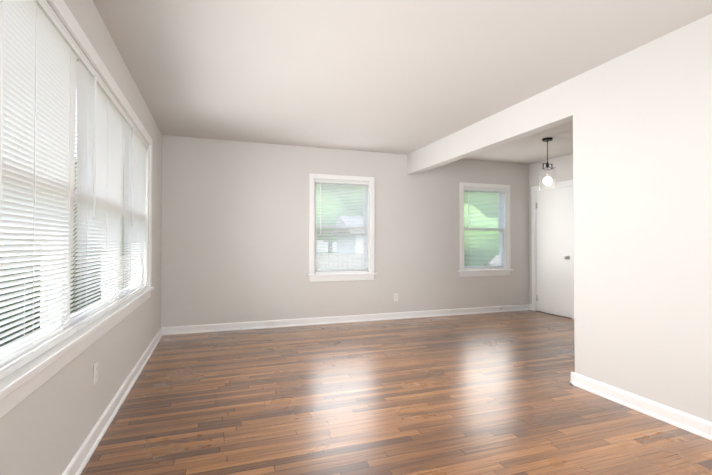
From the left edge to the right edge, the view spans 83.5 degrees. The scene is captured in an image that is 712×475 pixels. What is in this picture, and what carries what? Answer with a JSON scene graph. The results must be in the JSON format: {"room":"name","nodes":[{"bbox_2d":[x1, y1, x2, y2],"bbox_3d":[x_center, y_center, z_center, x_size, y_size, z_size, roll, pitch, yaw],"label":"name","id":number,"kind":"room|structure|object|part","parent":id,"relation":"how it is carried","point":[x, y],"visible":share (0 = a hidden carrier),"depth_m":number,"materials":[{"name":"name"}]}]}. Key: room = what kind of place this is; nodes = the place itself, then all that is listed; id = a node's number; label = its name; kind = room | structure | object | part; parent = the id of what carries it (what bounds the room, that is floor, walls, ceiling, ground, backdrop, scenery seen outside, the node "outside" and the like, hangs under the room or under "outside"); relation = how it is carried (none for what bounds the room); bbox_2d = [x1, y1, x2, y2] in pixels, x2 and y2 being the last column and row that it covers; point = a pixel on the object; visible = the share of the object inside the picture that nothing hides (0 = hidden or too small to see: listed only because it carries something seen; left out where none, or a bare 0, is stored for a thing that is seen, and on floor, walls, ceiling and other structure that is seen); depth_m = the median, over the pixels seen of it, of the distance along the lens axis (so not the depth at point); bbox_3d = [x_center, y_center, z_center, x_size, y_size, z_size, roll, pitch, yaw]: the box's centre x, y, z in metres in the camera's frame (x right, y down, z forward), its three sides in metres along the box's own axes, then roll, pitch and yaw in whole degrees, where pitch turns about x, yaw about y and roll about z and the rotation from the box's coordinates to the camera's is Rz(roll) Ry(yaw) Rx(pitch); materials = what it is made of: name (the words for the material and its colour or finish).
{"room":"empty living room","nodes":[
{"label":"empty living room","id":0,"kind":"room"},
{"bbox_2d":[0,0,161,474],"bbox_3d":[-1.302,-0.077,1.546,0.150,2.440,7.280,0,-1,-19],"label":"wall","id":1,"kind":"structure","parent":0,"point":[46,427],"depth_m":2.14,"materials":[{"name":"beige paint"}]},
{"bbox_2d":[0,0,153,417],"bbox_3d":[-1.612,-0.216,2.461,0.222,1.588,3.326,0,-1,-19],"label":"windows","id":2,"kind":"structure","parent":1,"relation":"in","point":[47,69],"depth_m":1.79,"materials":[{"name":"white"}]},
{"bbox_3d":[-1.635,-0.229,2.454,0.040,1.287,3.000,0,-1,-19],"label":"glass","id":3,"kind":"part","parent":2,"relation":"part of","materials":[{"name":"clear glass"}]},
{"bbox_3d":[-1.635,-0.222,2.454,0.075,1.392,3.084,0,-1,-19],"label":"sash","id":4,"kind":"part","parent":2,"relation":"part of","materials":[{"name":"white"}]},
{"bbox_2d":[93,361,97,384],"bbox_3d":[-1.465,0.762,2.245,0.005,0.114,0.070,0,-1,-19],"label":"outlet","id":5,"kind":"object","parent":1,"relation":"attached to","point":[94,373],"visible":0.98,"depth_m":2.22,"materials":[{"name":"white plastic"}]},
{"bbox_2d":[62,328,162,474],"bbox_3d":[-1.219,1.096,1.559,0.026,0.094,6.980,0,-1,-19],"label":"baseboard","id":6,"kind":"structure","parent":1,"relation":"attached to","point":[81,458],"depth_m":2.43,"materials":[{"name":"white wood"}]},
{"bbox_2d":[161,135,529,326],"bbox_3d":[0.242,-0.021,5.854,5.590,2.440,0.150,0,-1,-19],"label":"wall","id":7,"kind":"structure","parent":0,"point":[235,234],"depth_m":5.40,"materials":[{"name":"beige paint"}]},
{"bbox_2d":[307,174,376,281],"bbox_3d":[-0.214,-0.132,5.691,1.016,1.483,0.222,0,-1,-19],"label":"window","id":8,"kind":"structure","parent":7,"relation":"in","point":[368,202],"depth_m":5.64,"materials":[{"name":"white wood"}]},
{"bbox_3d":[-0.222,-0.149,5.713,0.710,1.192,0.040,0,-1,-19],"label":"glass","id":9,"kind":"part","parent":8,"relation":"part of","materials":[{"name":"clear glass"}]},
{"bbox_3d":[-0.222,-0.141,5.713,0.794,1.297,0.075,0,-1,-19],"label":"far window sash","id":10,"kind":"part","parent":8,"relation":"part of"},
{"bbox_3d":[-0.195,-0.142,5.635,0.786,1.293,0.048,0,-1,-19],"label":"far window blind rails","id":11,"kind":"part","parent":8,"relation":"part of","materials":[{"name":"white plastic"}]},
{"bbox_2d":[161,304,529,334],"bbox_3d":[0.271,1.151,5.755,5.590,0.094,0.026,0,-1,-19],"label":"baseboard","id":12,"kind":"structure","parent":7,"relation":"attached to","point":[173,330],"depth_m":5.55,"materials":[{"name":"white wood"}]},
{"bbox_2d":[458,182,512,276],"bbox_3d":[2.054,-0.121,6.476,1.016,1.483,0.222,0,-1,-19],"label":"window","id":13,"kind":"structure","parent":7,"relation":"in","point":[504,209],"depth_m":6.43,"materials":[{"name":"white wood"}]},
{"bbox_3d":[2.046,-0.139,6.499,0.710,1.192,0.040,0,-1,-19],"label":"glass","id":14,"kind":"part","parent":13,"relation":"part of","materials":[{"name":"clear glass"}]},
{"bbox_3d":[2.046,-0.131,6.499,0.794,1.297,0.075,0,-1,-19],"label":"far window sash","id":15,"kind":"part","parent":13,"relation":"part of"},
{"bbox_3d":[2.073,-0.132,6.421,0.786,1.293,0.048,0,-1,-19],"label":"far window blind rails","id":16,"kind":"part","parent":13,"relation":"part of","materials":[{"name":"white plastic"}]},
{"bbox_2d":[80,310,711,474],"bbox_3d":[1.410,1.185,2.469,5.890,0.060,7.280,0,-1,-19],"label":"floor","id":17,"kind":"structure","parent":0,"point":[496,393],"depth_m":2.69,"materials":[{"name":"brown wood"}]},
{"bbox_2d":[92,0,711,163],"bbox_3d":[1.410,-1.335,2.502,5.890,0.100,7.280,0,-1,-19],"label":"ceiling","id":18,"kind":"structure","parent":0,"point":[406,77],"depth_m":2.88,"materials":[{"name":"paint"}]},
{"bbox_2d":[539,138,555,190],"bbox_3d":[2.425,-0.929,5.050,0.196,0.644,0.196,0,-1,-19],"label":"pendant light","id":19,"kind":"object","parent":18,"relation":"hanging from","point":[547,180],"visible":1,"depth_m":5.03,"materials":[{"name":"glass"}]},
{"bbox_3d":[2.425,-0.717,5.047,0.100,0.100,0.100,0,-1,-19],"label":"bulb","id":20,"kind":"part","parent":19,"relation":"part of","materials":[{"name":"white glass"}]},
{"bbox_3d":[2.425,-0.742,5.048,0.196,0.270,0.196,0,-1,-19],"label":"lamp shade","id":21,"kind":"part","parent":19,"relation":"part of","materials":[{"name":"clear glass"}]},
{"bbox_2d":[407,78,572,174],"bbox_3d":[1.307,-1.109,4.599,0.120,0.297,2.945,0,-1,-19],"label":"header beam","id":22,"kind":"structure","parent":0,"point":[547,109],"depth_m":3.99,"materials":[{"name":"beige paint"}]},
{"bbox_2d":[529,153,572,303],"bbox_3d":[3.494,-0.029,5.234,0.150,2.440,3.450,0,-1,-19],"label":"wall","id":23,"kind":"structure","parent":0,"point":[563,165],"depth_m":6.39,"materials":[{"name":"beige paint"}]},
{"bbox_2d":[531,180,573,318],"bbox_3d":[3.115,0.179,6.238,0.227,2.050,0.860,0,-1,-19],"label":"room door","id":24,"kind":"structure","parent":23,"relation":"in","point":[552,226],"depth_m":6.22,"materials":[{"name":"white wood"}]},
{"bbox_2d":[573,13,711,421],"bbox_3d":[2.450,-0.081,1.287,0.120,2.440,4.035,0,-1,-19],"label":"wall","id":25,"kind":"structure","parent":0,"point":[642,157],"depth_m":2.62,"materials":[{"name":"beige paint"}]},
{"bbox_2d":[570,372,711,440],"bbox_3d":[2.376,1.092,1.260,0.026,0.094,4.061,0,-1,-19],"label":"baseboard","id":26,"kind":"structure","parent":25,"relation":"attached to","point":[686,422],"depth_m":2.60,"materials":[{"name":"white wood"}]},
{"label":"outside","id":27,"kind":"structure","parent":0,"visible":0},
{"bbox_3d":[-5.061,1.807,14.094,90.000,0.200,90.000,0,-1,-19],"label":"lawn","id":28,"kind":"structure","parent":27,"visible":0},
{"bbox_2d":[0,214,130,346],"bbox_3d":[-6.520,0.507,10.409,1.833,2.563,19.569,0,-1,-19],"label":"hedge","id":29,"kind":"object","parent":28,"relation":"on","point":[22,329],"depth_m":4.60,"materials":[{"name":"green plant"}]},
{"bbox_2d":[74,159,123,213],"bbox_3d":[-13.950,-1.505,24.330,6.961,6.689,6.392,0,-1,-19],"label":"tree","id":30,"kind":"object","parent":28,"relation":"on","point":[76,183],"depth_m":21.49,"materials":[{"name":"green plant"}]},
{"bbox_2d":[120,254,499,288],"bbox_3d":[0.073,1.063,12.322,23.535,1.240,0.110,0,-1,-19],"label":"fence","id":31,"kind":"object","parent":28,"relation":"on","point":[317,264],"depth_m":12.02,"materials":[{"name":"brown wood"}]},
{"bbox_2d":[316,185,362,252],"bbox_3d":[-1.669,-2.280,26.525,7.314,8.298,8.876,0,-1,-19],"label":"tree","id":32,"kind":"object","parent":28,"relation":"on","point":[335,210],"depth_m":24.38,"materials":[{"name":"green plant"}]},
{"bbox_2d":[337,235,363,268],"bbox_3d":[0.792,0.820,17.067,2.600,1.850,2.600,0,-1,-19],"label":"shed","id":33,"kind":"object","parent":28,"relation":"on","point":[349,245],"depth_m":16.15,"materials":[{"name":"white"}]},
{"bbox_2d":[331,216,363,233],"bbox_3d":[0.792,-0.507,17.085,3.100,0.795,3.000,0,-1,-19],"label":"shed roof","id":34,"kind":"structure","parent":33,"relation":"on","point":[349,222],"depth_m":16.25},
{"bbox_2d":[464,192,499,265],"bbox_3d":[3.256,-0.573,10.374,4.136,4.461,4.417,0,-1,-19],"label":"tree","id":35,"kind":"object","parent":28,"relation":"on","point":[480,233],"depth_m":8.84,"materials":[{"name":"green plant"}]}
]}

